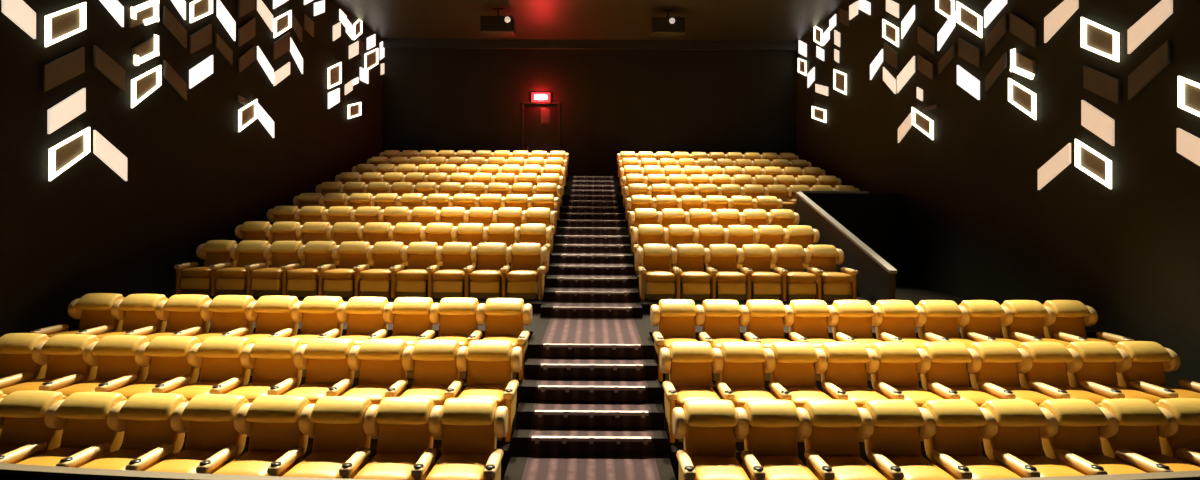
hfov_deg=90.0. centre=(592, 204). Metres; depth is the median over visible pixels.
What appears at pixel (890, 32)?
wall light
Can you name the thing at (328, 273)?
seat cushion
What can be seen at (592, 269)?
staircase
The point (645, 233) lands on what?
seat
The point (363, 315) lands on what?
seat
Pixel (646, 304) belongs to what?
floor
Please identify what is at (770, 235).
seat
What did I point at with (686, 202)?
seat
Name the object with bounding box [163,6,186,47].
wall panel
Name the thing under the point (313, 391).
seat cushion
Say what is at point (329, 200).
seat
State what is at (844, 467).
seat cushion
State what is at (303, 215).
seat
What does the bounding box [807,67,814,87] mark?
wall light
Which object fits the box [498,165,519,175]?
seat
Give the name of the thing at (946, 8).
wall light
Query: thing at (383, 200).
seat
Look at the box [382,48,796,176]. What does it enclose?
wall
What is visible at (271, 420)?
seat
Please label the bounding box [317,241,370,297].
seat
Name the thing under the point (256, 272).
seat cushion
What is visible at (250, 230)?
seat
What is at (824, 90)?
wall light
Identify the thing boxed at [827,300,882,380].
seat
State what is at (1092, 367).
seat
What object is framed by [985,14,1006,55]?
wall panel
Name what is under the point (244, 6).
wall panel
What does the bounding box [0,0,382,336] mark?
wall
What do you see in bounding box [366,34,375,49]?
wall light
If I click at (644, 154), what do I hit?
seat
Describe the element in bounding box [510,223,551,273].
seat
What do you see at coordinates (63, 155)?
wall light
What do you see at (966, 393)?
seat cushion
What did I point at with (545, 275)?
floor
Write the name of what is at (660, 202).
seat
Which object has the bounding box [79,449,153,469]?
seat cushion
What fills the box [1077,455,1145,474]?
seat cushion
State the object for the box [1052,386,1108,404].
seat cushion
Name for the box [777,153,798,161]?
seat
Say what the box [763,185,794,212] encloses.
seat
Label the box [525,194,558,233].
seat
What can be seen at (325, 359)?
seat
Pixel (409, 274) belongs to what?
seat cushion
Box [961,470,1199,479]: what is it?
wall
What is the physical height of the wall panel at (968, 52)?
0.758 m
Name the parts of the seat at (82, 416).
armrest, panel, backrest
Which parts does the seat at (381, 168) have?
backrest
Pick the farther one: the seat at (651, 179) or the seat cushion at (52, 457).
the seat at (651, 179)
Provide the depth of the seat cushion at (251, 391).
6.71 m
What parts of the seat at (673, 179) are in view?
backrest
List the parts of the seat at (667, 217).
backrest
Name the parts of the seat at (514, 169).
backrest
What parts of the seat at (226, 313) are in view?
armrest, backrest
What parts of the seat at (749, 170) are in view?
backrest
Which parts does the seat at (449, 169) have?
backrest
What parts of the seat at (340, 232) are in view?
backrest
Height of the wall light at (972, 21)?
0.970 m
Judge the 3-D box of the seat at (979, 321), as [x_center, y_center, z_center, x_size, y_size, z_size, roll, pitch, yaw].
[5.418,1.817,8.155,0.610,0.943,0.884,0,0,-3]
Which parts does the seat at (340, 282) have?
panel, armrest, panel, backrest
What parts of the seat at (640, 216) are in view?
panel, backrest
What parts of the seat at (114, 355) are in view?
armrest, panel, backrest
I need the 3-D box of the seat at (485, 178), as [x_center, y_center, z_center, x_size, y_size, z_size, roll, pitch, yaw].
[-3.199,-0.444,16.748,0.636,0.943,0.884,0,0,1]
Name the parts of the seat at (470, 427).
armrest, panel, backrest, armrest, panel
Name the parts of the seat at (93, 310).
armrest, backrest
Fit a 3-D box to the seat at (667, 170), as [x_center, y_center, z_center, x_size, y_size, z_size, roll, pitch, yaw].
[2.357,-0.725,17.919,0.610,0.943,0.884,0,0,-1]
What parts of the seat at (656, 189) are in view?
backrest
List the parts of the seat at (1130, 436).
backrest, panel, armrest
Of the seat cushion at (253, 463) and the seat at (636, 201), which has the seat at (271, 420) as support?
the seat cushion at (253, 463)
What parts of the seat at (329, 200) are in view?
backrest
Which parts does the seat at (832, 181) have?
backrest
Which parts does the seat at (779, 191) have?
backrest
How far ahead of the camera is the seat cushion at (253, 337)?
7.95 m
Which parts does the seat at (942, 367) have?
panel, armrest, backrest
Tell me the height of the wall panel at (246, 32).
0.837 m
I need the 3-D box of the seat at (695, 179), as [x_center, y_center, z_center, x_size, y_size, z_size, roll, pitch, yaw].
[2.970,-0.401,16.742,0.610,0.943,0.884,0,0,-1]
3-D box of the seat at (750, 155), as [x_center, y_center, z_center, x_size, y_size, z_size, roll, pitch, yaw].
[5.440,-1.343,20.395,0.610,0.943,0.884,0,0,-3]
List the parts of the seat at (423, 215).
backrest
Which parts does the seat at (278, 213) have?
backrest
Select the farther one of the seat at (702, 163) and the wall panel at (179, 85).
the seat at (702, 163)
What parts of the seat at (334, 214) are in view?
backrest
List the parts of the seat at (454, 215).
backrest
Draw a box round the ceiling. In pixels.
[334,0,849,40]
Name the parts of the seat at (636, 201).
panel, backrest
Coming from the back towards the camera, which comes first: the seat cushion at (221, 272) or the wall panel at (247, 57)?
the wall panel at (247, 57)
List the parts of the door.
vision panel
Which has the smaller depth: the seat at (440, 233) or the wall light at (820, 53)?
the seat at (440, 233)
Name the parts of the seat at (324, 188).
backrest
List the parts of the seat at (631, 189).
panel, backrest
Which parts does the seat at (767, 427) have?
panel, armrest, backrest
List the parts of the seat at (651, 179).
backrest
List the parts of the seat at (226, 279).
armrest, panel, panel, backrest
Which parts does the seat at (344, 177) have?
backrest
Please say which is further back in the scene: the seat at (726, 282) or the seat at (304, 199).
the seat at (304, 199)
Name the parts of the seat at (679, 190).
backrest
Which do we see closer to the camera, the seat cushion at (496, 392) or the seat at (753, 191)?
the seat cushion at (496, 392)
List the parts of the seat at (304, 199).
backrest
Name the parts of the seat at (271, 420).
armrest, panel, backrest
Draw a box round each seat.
[0,333,49,379]
[0,334,99,394]
[0,391,6,435]
[0,391,66,455]
[0,392,127,465]
[29,293,124,337]
[39,335,150,396]
[56,393,187,469]
[76,294,167,339]
[95,336,201,432]
[123,294,211,370]
[125,394,248,472]
[152,337,252,435]
[171,295,254,374]
[174,240,236,295]
[196,395,310,475]
[209,240,270,295]
[209,337,303,436]
[219,296,298,375]
[235,221,270,266]
[245,241,302,295]
[265,222,300,267]
[266,206,297,244]
[267,338,355,437]
[267,396,372,477]
[269,296,343,376]
[281,241,335,296]
[293,193,321,223]
[294,206,325,241]
[295,222,330,267]
[315,182,341,195]
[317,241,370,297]
[318,193,346,208]
[318,297,388,377]
[322,206,353,240]
[326,222,360,268]
[326,339,407,438]
[335,172,359,184]
[339,182,365,195]
[339,397,434,479]
[344,193,372,209]
[350,206,381,241]
[352,164,374,174]
[353,242,403,297]
[357,172,380,184]
[357,222,391,268]
[363,182,388,195]
[367,157,387,165]
[367,297,433,377]
[370,193,397,209]
[372,164,394,174]
[378,207,408,241]
[379,172,402,184]
[380,150,399,158]
[385,339,459,439]
[386,157,406,165]
[387,182,412,195]
[388,223,421,269]
[390,242,437,297]
[393,164,415,174]
[396,193,423,222]
[398,150,417,158]
[401,173,424,184]
[405,157,426,165]
[406,207,436,241]
[411,182,436,196]
[411,397,507,479]
[414,164,436,174]
[416,150,435,158]
[417,298,478,378]
[419,223,452,269]
[422,194,449,209]
[424,173,447,184]
[425,157,445,166]
[426,242,472,298]
[435,150,454,158]
[435,164,456,174]
[435,182,460,196]
[435,207,465,241]
[444,340,521,441]
[445,157,464,166]
[446,173,469,184]
[448,194,475,222]
[451,223,483,270]
[453,150,472,158]
[456,164,477,174]
[459,183,484,196]
[463,242,506,298]
[464,157,484,166]
[464,207,493,242]
[467,298,531,379]
[469,173,491,184]
[472,150,490,158]
[474,194,501,210]
[477,164,498,175]
[477,223,514,269]
[483,183,508,196]
[484,157,504,166]
[488,207,521,242]
[490,151,509,159]
[491,173,514,185]
[497,194,527,210]
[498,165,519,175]
[500,243,546,299]
[504,157,523,166]
[508,183,532,196]
[509,151,527,159]
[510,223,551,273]
[514,173,536,185]
[519,165,540,175]
[519,208,555,251]
[524,157,543,166]
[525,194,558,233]
[528,151,546,159]
[532,183,560,218]
[537,173,563,206]
[540,165,565,194]
[544,157,566,184]
[547,151,568,176]
[617,151,634,176]
[618,158,637,185]
[620,165,640,195]
[622,174,643,206]
[624,184,647,219]
[626,195,651,234]
[629,208,656,252]
[632,224,662,273]
[635,151,652,160]
[637,158,656,167]
[637,244,674,300]
[640,166,660,176]
[643,174,665,186]
[647,184,670,208]
[650,299,696,380]
[651,195,676,224]
[653,152,670,160]
[656,158,675,167]
[656,209,684,243]
[660,166,680,176]
[660,341,719,442]
[663,225,693,271]
[665,174,686,186]
[670,184,693,197]
[670,244,710,300]
[671,152,688,160]
[672,399,749,479]
[675,158,694,167]
[677,195,702,224]
[681,166,701,176]
[684,209,711,243]
[687,174,708,186]
[688,152,706,160]
[693,225,723,272]
[694,159,713,167]
[694,184,717,198]
[695,299,742,380]
[701,166,721,176]
[702,196,727,211]
[703,244,745,300]
[706,152,724,160]
[708,175,730,186]
[711,209,739,243]
[712,341,775,441]
[713,159,732,168]
[717,184,740,198]
[721,166,741,176]
[723,225,753,272]
[724,152,742,160]
[727,196,752,211]
[730,175,751,186]
[732,159,751,168]
[735,399,818,479]
[736,244,780,300]
[739,209,766,243]
[739,300,788,380]
[740,185,763,198]
[741,166,761,176]
[742,152,759,160]
[751,159,770,168]
[751,175,773,186]
[752,196,782,212]
[753,225,783,272]
[759,153,777,160]
[761,167,781,177]
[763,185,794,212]
[763,341,831,441]
[766,209,799,243]
[769,159,788,168]
[770,244,816,300]
[773,175,794,201]
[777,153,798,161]
[781,167,801,177]
[782,225,819,272]
[783,300,836,380]
[786,185,810,212]
[788,159,811,168]
[794,175,816,187]
[796,399,886,479]
[801,167,825,177]
[803,245,857,300]
[810,185,832,190]
[814,342,887,441]
[815,176,841,187]
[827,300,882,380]
[833,185,859,190]
[857,399,955,479]
[865,342,942,441]
[870,300,928,380]
[914,300,973,380]
[916,342,998,440]
[918,399,1020,479]
[957,300,1021,379]
[966,342,1053,440]
[979,399,1083,477]
[999,300,1068,346]
[1016,341,1108,404]
[1038,399,1145,474]
[1041,300,1134,345]
[1065,341,1162,402]
[1097,398,1199,472]
[1114,341,1199,398]
[1154,398,1199,466]
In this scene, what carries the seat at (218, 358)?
on the floor at (505, 446)
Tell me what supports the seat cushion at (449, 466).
on the seat at (470, 427)
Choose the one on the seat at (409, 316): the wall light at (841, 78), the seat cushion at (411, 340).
the seat cushion at (411, 340)
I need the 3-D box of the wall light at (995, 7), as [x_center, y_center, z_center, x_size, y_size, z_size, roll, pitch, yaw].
[7.418,-3.644,11.045,0.056,0.600,0.587,0,0,0]
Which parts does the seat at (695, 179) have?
backrest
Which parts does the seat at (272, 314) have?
armrest, backrest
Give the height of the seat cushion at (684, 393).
0.206 m
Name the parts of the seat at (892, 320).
armrest, backrest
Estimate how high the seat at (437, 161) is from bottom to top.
0.943 m
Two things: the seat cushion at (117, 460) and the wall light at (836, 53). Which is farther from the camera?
the wall light at (836, 53)
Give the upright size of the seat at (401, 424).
0.943 m
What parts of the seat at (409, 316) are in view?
armrest, backrest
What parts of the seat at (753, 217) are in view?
backrest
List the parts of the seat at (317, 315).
armrest, backrest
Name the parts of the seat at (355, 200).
backrest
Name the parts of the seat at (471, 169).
backrest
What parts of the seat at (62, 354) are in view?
panel, armrest, backrest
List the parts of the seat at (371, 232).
backrest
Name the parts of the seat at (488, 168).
backrest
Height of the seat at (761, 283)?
0.943 m
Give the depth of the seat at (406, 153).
20.60 m
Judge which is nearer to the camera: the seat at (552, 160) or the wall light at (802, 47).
the seat at (552, 160)
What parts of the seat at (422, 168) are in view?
backrest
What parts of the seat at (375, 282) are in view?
armrest, panel, panel, backrest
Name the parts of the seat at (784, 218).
backrest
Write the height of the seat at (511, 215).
0.943 m
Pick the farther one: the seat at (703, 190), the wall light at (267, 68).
the seat at (703, 190)
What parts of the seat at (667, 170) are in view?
backrest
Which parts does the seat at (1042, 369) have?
backrest, panel, armrest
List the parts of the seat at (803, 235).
backrest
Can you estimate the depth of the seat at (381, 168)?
18.22 m
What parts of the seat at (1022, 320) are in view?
backrest, armrest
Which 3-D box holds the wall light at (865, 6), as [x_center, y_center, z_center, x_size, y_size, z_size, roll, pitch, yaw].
[7.430,-5.444,16.398,0.056,0.715,0.672,0,0,0]
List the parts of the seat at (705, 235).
backrest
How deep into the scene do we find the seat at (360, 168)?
18.26 m
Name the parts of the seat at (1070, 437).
backrest, panel, armrest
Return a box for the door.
[522,102,559,152]
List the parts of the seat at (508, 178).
backrest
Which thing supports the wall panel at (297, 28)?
attached to the wall at (193, 178)
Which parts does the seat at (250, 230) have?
backrest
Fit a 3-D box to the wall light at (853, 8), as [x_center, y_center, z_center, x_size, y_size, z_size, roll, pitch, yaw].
[7.431,-5.551,17.086,0.056,0.407,0.528,0,0,0]
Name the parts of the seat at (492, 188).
backrest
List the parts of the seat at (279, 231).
backrest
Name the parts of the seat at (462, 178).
backrest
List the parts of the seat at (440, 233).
backrest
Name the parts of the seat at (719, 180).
backrest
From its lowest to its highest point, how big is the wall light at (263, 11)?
0.635 m
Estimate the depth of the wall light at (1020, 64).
10.32 m
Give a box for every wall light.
[1,0,35,38]
[45,2,85,46]
[47,88,85,133]
[49,127,89,180]
[93,130,126,180]
[99,0,123,26]
[129,0,159,27]
[131,65,161,107]
[132,34,159,65]
[170,0,185,19]
[189,0,212,22]
[189,55,212,88]
[216,0,235,40]
[238,99,257,131]
[257,0,272,31]
[257,46,273,83]
[257,103,273,137]
[273,0,287,8]
[273,10,291,37]
[273,62,289,85]
[289,37,302,73]
[303,0,312,4]
[313,0,324,15]
[327,62,341,88]
[327,88,339,108]
[332,22,340,40]
[339,9,346,27]
[344,80,352,94]
[345,19,352,39]
[347,102,360,118]
[348,41,358,58]
[352,77,358,85]
[353,19,361,39]
[359,67,368,83]
[364,48,377,71]
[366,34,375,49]
[379,41,384,59]
[380,63,383,74]
[798,40,806,56]
[798,58,806,75]
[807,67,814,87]
[812,106,826,122]
[814,26,822,45]
[815,84,828,95]
[816,46,824,60]
[823,27,829,45]
[829,14,836,30]
[833,69,846,94]
[834,30,840,46]
[834,49,839,62]
[849,1,858,19]
[859,0,870,14]
[870,49,883,79]
[882,19,898,46]
[883,67,896,93]
[886,0,899,17]
[897,56,914,92]
[898,112,912,142]
[901,5,915,38]
[912,107,933,139]
[917,87,923,100]
[935,0,954,21]
[937,12,955,50]
[956,1,981,37]
[957,65,979,99]
[984,0,1007,27]
[1008,78,1036,119]
[1010,48,1034,79]
[1038,143,1070,189]
[1044,0,1078,42]
[1075,139,1111,188]
[1081,17,1118,61]
[1081,100,1114,145]
[1127,0,1172,53]
[1177,128,1199,165]
[1178,76,1199,116]
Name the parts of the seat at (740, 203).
backrest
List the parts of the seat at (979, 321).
backrest, armrest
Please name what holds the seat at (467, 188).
on the floor
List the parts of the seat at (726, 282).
panel, armrest, backrest, panel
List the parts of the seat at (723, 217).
backrest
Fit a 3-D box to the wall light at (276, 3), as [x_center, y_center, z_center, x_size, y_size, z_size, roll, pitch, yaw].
[-7.657,-5.096,14.716,0.056,0.804,0.702,0,0,0]
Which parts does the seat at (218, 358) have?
armrest, panel, backrest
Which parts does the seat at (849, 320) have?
armrest, backrest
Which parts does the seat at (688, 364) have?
panel, armrest, backrest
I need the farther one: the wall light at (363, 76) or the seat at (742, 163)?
the wall light at (363, 76)
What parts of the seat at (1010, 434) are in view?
panel, backrest, armrest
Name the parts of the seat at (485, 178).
backrest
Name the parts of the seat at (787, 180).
backrest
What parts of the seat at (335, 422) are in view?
armrest, panel, backrest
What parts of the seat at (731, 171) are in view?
backrest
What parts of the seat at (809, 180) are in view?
backrest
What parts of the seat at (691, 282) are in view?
panel, armrest, backrest, panel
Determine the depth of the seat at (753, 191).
15.77 m
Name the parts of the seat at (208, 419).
armrest, panel, backrest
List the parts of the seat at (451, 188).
backrest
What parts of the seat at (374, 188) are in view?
backrest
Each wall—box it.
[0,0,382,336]
[0,463,379,479]
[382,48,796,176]
[796,0,1199,387]
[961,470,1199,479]
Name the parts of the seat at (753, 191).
backrest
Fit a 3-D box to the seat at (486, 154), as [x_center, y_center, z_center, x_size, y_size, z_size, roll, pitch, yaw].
[-3.834,-1.408,20.336,0.636,0.943,0.884,0,0,2]
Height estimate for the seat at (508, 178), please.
0.943 m
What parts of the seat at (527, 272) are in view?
armrest, panel, panel, backrest, armrest, panel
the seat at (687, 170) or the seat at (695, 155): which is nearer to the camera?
the seat at (687, 170)
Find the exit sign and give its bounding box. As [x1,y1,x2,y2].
[532,93,549,101]
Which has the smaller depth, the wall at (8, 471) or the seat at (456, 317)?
the wall at (8, 471)
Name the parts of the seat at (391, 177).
backrest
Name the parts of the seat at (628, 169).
backrest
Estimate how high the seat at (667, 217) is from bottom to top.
0.943 m
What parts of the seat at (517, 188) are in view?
backrest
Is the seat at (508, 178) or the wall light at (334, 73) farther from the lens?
the wall light at (334, 73)
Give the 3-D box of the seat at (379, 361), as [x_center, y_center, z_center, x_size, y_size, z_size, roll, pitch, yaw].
[-2.576,2.081,6.883,0.636,0.943,0.884,0,0,1]
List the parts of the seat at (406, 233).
backrest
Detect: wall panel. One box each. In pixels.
[42,47,84,91]
[93,45,124,91]
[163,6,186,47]
[163,60,186,100]
[189,24,211,53]
[215,33,232,64]
[236,95,247,105]
[238,0,254,17]
[238,17,254,46]
[238,45,254,72]
[273,32,289,59]
[289,10,301,41]
[303,14,313,36]
[357,38,363,57]
[839,8,849,26]
[884,43,898,69]
[918,26,934,54]
[918,54,933,79]
[924,104,938,110]
[938,44,954,73]
[958,38,980,67]
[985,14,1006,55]
[985,52,1006,91]
[1010,12,1036,47]
[1083,66,1120,103]
[1128,40,1170,99]
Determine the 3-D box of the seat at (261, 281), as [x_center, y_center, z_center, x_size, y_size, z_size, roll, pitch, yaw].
[-5.776,1.138,10.890,0.636,0.943,0.884,0,0,3]
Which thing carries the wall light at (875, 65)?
attached to the wall at (977, 224)
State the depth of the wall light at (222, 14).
12.50 m
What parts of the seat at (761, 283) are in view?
panel, armrest, backrest, panel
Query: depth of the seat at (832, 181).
17.05 m
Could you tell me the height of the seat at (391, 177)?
0.943 m
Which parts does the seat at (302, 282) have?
panel, armrest, panel, backrest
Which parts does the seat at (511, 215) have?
backrest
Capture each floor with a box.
[59,436,511,479]
[67,282,1096,342]
[146,372,522,407]
[163,291,543,312]
[509,270,548,292]
[549,251,552,264]
[631,251,634,265]
[635,270,672,289]
[640,294,875,313]
[659,373,1172,408]
[668,438,1103,479]
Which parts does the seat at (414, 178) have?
backrest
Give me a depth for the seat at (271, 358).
7.09 m
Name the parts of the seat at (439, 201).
backrest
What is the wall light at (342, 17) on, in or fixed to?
attached to the wall at (193, 178)
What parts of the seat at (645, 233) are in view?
panel, backrest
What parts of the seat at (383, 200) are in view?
backrest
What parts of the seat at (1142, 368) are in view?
backrest, panel, armrest, armrest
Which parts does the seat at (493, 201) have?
backrest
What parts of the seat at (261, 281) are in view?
panel, armrest, panel, backrest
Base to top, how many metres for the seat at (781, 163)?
0.943 m
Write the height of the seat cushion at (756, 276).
0.206 m
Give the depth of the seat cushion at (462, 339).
7.92 m
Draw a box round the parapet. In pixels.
[796,192,896,302]
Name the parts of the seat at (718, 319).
armrest, backrest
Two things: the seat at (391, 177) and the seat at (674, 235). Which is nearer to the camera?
the seat at (674, 235)
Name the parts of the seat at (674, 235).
backrest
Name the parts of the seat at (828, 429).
panel, armrest, backrest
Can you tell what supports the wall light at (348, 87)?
attached to the wall at (193, 178)
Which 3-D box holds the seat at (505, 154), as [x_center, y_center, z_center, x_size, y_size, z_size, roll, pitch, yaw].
[-3.193,-1.404,20.318,0.636,0.943,0.884,0,0,1]
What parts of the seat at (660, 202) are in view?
backrest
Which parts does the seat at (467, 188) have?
backrest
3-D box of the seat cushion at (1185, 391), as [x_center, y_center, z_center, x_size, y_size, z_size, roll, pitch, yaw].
[6.712,2.232,6.915,0.490,0.206,0.640,0,0,-3]
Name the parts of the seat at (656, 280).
panel, armrest, backrest, panel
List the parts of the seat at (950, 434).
panel, armrest, backrest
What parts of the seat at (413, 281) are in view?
panel, armrest, panel, backrest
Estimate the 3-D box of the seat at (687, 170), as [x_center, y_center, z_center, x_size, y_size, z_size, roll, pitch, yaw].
[2.973,-0.721,17.932,0.610,0.943,0.884,0,0,-1]
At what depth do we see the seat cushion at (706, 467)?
5.50 m
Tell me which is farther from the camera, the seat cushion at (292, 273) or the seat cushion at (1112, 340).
the seat cushion at (292, 273)
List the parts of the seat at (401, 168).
backrest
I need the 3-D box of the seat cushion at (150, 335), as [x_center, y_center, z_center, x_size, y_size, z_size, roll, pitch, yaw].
[-5.726,1.825,8.045,0.516,0.206,0.640,0,0,3]
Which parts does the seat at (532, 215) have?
backrest, panel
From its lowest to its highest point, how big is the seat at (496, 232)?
0.943 m
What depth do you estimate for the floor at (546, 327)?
8.89 m
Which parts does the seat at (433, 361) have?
armrest, panel, backrest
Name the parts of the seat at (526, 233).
backrest, panel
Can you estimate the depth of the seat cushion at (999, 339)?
7.98 m
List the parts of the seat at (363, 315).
armrest, backrest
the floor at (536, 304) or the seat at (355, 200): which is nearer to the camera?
the floor at (536, 304)
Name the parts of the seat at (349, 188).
backrest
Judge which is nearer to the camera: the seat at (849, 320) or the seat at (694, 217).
the seat at (849, 320)
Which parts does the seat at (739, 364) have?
panel, armrest, backrest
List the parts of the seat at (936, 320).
armrest, backrest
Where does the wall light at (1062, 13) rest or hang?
attached to the wall at (977, 224)
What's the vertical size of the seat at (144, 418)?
0.943 m
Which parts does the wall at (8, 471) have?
panel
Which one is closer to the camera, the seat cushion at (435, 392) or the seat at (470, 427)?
the seat at (470, 427)
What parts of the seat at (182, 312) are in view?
armrest, backrest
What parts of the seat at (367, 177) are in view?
backrest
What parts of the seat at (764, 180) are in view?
backrest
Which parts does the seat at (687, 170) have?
backrest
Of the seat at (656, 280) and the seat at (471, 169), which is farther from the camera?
the seat at (471, 169)
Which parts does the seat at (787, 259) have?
panel, armrest, backrest, panel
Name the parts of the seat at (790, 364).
panel, armrest, backrest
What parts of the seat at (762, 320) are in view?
armrest, backrest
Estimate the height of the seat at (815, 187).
0.943 m
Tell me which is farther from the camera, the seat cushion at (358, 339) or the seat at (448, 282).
the seat at (448, 282)
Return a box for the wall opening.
[799,191,900,282]
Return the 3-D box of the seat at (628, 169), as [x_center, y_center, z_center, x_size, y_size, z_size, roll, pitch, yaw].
[1.125,-0.734,17.902,0.610,0.943,0.884,0,0,-1]
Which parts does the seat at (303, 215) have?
backrest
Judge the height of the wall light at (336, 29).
0.705 m
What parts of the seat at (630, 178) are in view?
backrest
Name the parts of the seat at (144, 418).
armrest, panel, backrest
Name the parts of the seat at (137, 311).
armrest, backrest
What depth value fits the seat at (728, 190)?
15.76 m
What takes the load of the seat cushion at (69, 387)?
on the seat at (114, 355)
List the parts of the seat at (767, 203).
backrest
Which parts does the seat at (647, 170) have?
backrest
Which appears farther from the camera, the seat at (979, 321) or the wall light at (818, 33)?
the wall light at (818, 33)
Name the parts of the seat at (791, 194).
backrest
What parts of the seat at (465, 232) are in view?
backrest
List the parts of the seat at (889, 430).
panel, armrest, backrest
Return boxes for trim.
[382,38,797,50]
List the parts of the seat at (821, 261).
panel, armrest, backrest, panel, panel, armrest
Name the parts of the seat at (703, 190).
backrest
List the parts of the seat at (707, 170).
backrest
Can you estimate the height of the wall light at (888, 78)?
0.802 m
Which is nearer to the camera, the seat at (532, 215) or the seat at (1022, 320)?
the seat at (1022, 320)
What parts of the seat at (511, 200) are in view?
backrest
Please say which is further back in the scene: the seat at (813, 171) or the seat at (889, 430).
the seat at (813, 171)
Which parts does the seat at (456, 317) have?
armrest, backrest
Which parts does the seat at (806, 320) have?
armrest, backrest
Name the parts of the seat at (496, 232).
backrest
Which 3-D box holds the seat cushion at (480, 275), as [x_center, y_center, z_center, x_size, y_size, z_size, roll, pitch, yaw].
[-1.871,1.252,10.649,0.516,0.206,0.640,0,0,1]
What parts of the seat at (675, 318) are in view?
panel, armrest, backrest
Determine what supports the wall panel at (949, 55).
attached to the wall at (977, 224)
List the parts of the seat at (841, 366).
panel, armrest, backrest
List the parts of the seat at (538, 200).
backrest, panel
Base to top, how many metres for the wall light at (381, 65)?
0.642 m
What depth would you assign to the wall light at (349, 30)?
18.79 m
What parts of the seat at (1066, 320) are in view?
backrest, armrest, armrest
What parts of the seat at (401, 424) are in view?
armrest, panel, backrest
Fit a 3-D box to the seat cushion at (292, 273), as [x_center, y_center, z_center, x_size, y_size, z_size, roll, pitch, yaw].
[-5.080,1.230,10.738,0.516,0.206,0.640,0,0,2]
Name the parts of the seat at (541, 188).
backrest, panel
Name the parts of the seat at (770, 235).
backrest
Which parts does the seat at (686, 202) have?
backrest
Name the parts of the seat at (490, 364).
armrest, panel, backrest, panel, armrest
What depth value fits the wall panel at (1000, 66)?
11.00 m
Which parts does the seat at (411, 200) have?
backrest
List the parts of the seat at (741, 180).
backrest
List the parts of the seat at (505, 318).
armrest, backrest, panel, armrest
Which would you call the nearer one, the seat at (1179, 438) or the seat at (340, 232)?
the seat at (1179, 438)
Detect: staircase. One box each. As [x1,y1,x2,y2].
[503,338,675,479]
[540,176,642,317]
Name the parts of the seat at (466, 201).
backrest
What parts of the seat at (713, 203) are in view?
backrest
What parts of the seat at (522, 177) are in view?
backrest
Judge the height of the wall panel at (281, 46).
0.885 m
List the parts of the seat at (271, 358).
armrest, panel, backrest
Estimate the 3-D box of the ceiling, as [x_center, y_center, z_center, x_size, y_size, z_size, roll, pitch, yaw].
[-0.107,-6.151,8.475,15.740,0.300,27.550,0,0,0]
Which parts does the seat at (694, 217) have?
backrest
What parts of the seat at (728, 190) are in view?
backrest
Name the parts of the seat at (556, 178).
backrest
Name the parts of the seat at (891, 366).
panel, armrest, backrest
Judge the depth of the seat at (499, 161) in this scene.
19.30 m
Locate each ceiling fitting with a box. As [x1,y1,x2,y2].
[480,8,514,35]
[651,9,684,36]
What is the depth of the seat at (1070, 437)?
5.96 m
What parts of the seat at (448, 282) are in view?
armrest, panel, panel, backrest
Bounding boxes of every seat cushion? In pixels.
[0,378,59,394]
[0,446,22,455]
[16,447,86,465]
[47,330,79,337]
[56,379,114,396]
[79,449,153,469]
[96,331,126,339]
[112,380,168,398]
[145,450,218,472]
[146,331,179,340]
[169,381,222,401]
[180,266,210,277]
[193,332,225,341]
[213,451,286,475]
[216,267,246,278]
[226,382,279,402]
[242,333,271,343]
[251,267,281,278]
[282,452,353,477]
[284,383,336,403]
[287,268,317,279]
[289,333,319,343]
[323,268,354,279]
[338,334,371,344]
[342,384,392,404]
[353,453,421,479]
[360,269,390,280]
[386,335,418,345]
[396,269,427,280]
[400,384,449,405]
[425,454,489,479]
[433,269,464,280]
[435,335,468,346]
[458,385,506,406]
[470,269,501,281]
[483,336,518,347]
[507,270,538,281]
[645,271,674,282]
[663,337,696,348]
[674,387,719,407]
[680,271,710,282]
[690,456,749,479]
[711,337,742,347]
[716,271,745,282]
[729,387,775,407]
[751,271,780,282]
[755,456,818,479]
[758,337,788,348]
[782,202,794,208]
[784,387,831,407]
[787,271,816,283]
[804,337,836,347]
[820,456,886,479]
[822,272,851,283]
[838,387,887,407]
[851,337,882,347]
[885,456,955,479]
[893,387,942,407]
[898,337,928,347]
[944,337,973,347]
[947,387,998,406]
[950,456,1020,478]
[990,337,1021,346]
[999,386,1053,405]
[1013,455,1083,476]
[1037,337,1068,346]
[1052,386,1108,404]
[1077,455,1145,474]
[1084,337,1116,345]
[1105,386,1162,402]
[1139,454,1199,471]
[1155,385,1199,397]
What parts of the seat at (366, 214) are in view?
backrest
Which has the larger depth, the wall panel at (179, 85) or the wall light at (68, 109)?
the wall panel at (179, 85)
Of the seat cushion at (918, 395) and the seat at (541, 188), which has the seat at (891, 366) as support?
the seat cushion at (918, 395)
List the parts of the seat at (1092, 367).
backrest, panel, armrest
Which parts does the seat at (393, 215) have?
backrest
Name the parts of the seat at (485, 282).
armrest, panel, panel, backrest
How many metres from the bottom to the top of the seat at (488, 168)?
0.943 m
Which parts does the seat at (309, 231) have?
backrest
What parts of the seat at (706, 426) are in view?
panel, armrest, backrest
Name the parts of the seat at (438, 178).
backrest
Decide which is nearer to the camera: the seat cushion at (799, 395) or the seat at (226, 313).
the seat cushion at (799, 395)
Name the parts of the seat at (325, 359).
armrest, panel, backrest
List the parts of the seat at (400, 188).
backrest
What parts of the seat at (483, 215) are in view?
backrest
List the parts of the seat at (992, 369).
panel, backrest, armrest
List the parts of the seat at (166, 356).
armrest, panel, backrest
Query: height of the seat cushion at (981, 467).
0.206 m
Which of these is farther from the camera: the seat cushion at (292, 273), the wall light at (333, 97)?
the wall light at (333, 97)
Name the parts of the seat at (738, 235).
backrest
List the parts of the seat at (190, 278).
panel, armrest, panel, backrest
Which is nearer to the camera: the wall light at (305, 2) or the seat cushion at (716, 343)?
the seat cushion at (716, 343)
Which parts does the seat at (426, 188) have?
backrest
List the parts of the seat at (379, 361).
armrest, panel, backrest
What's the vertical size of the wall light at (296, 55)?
0.790 m

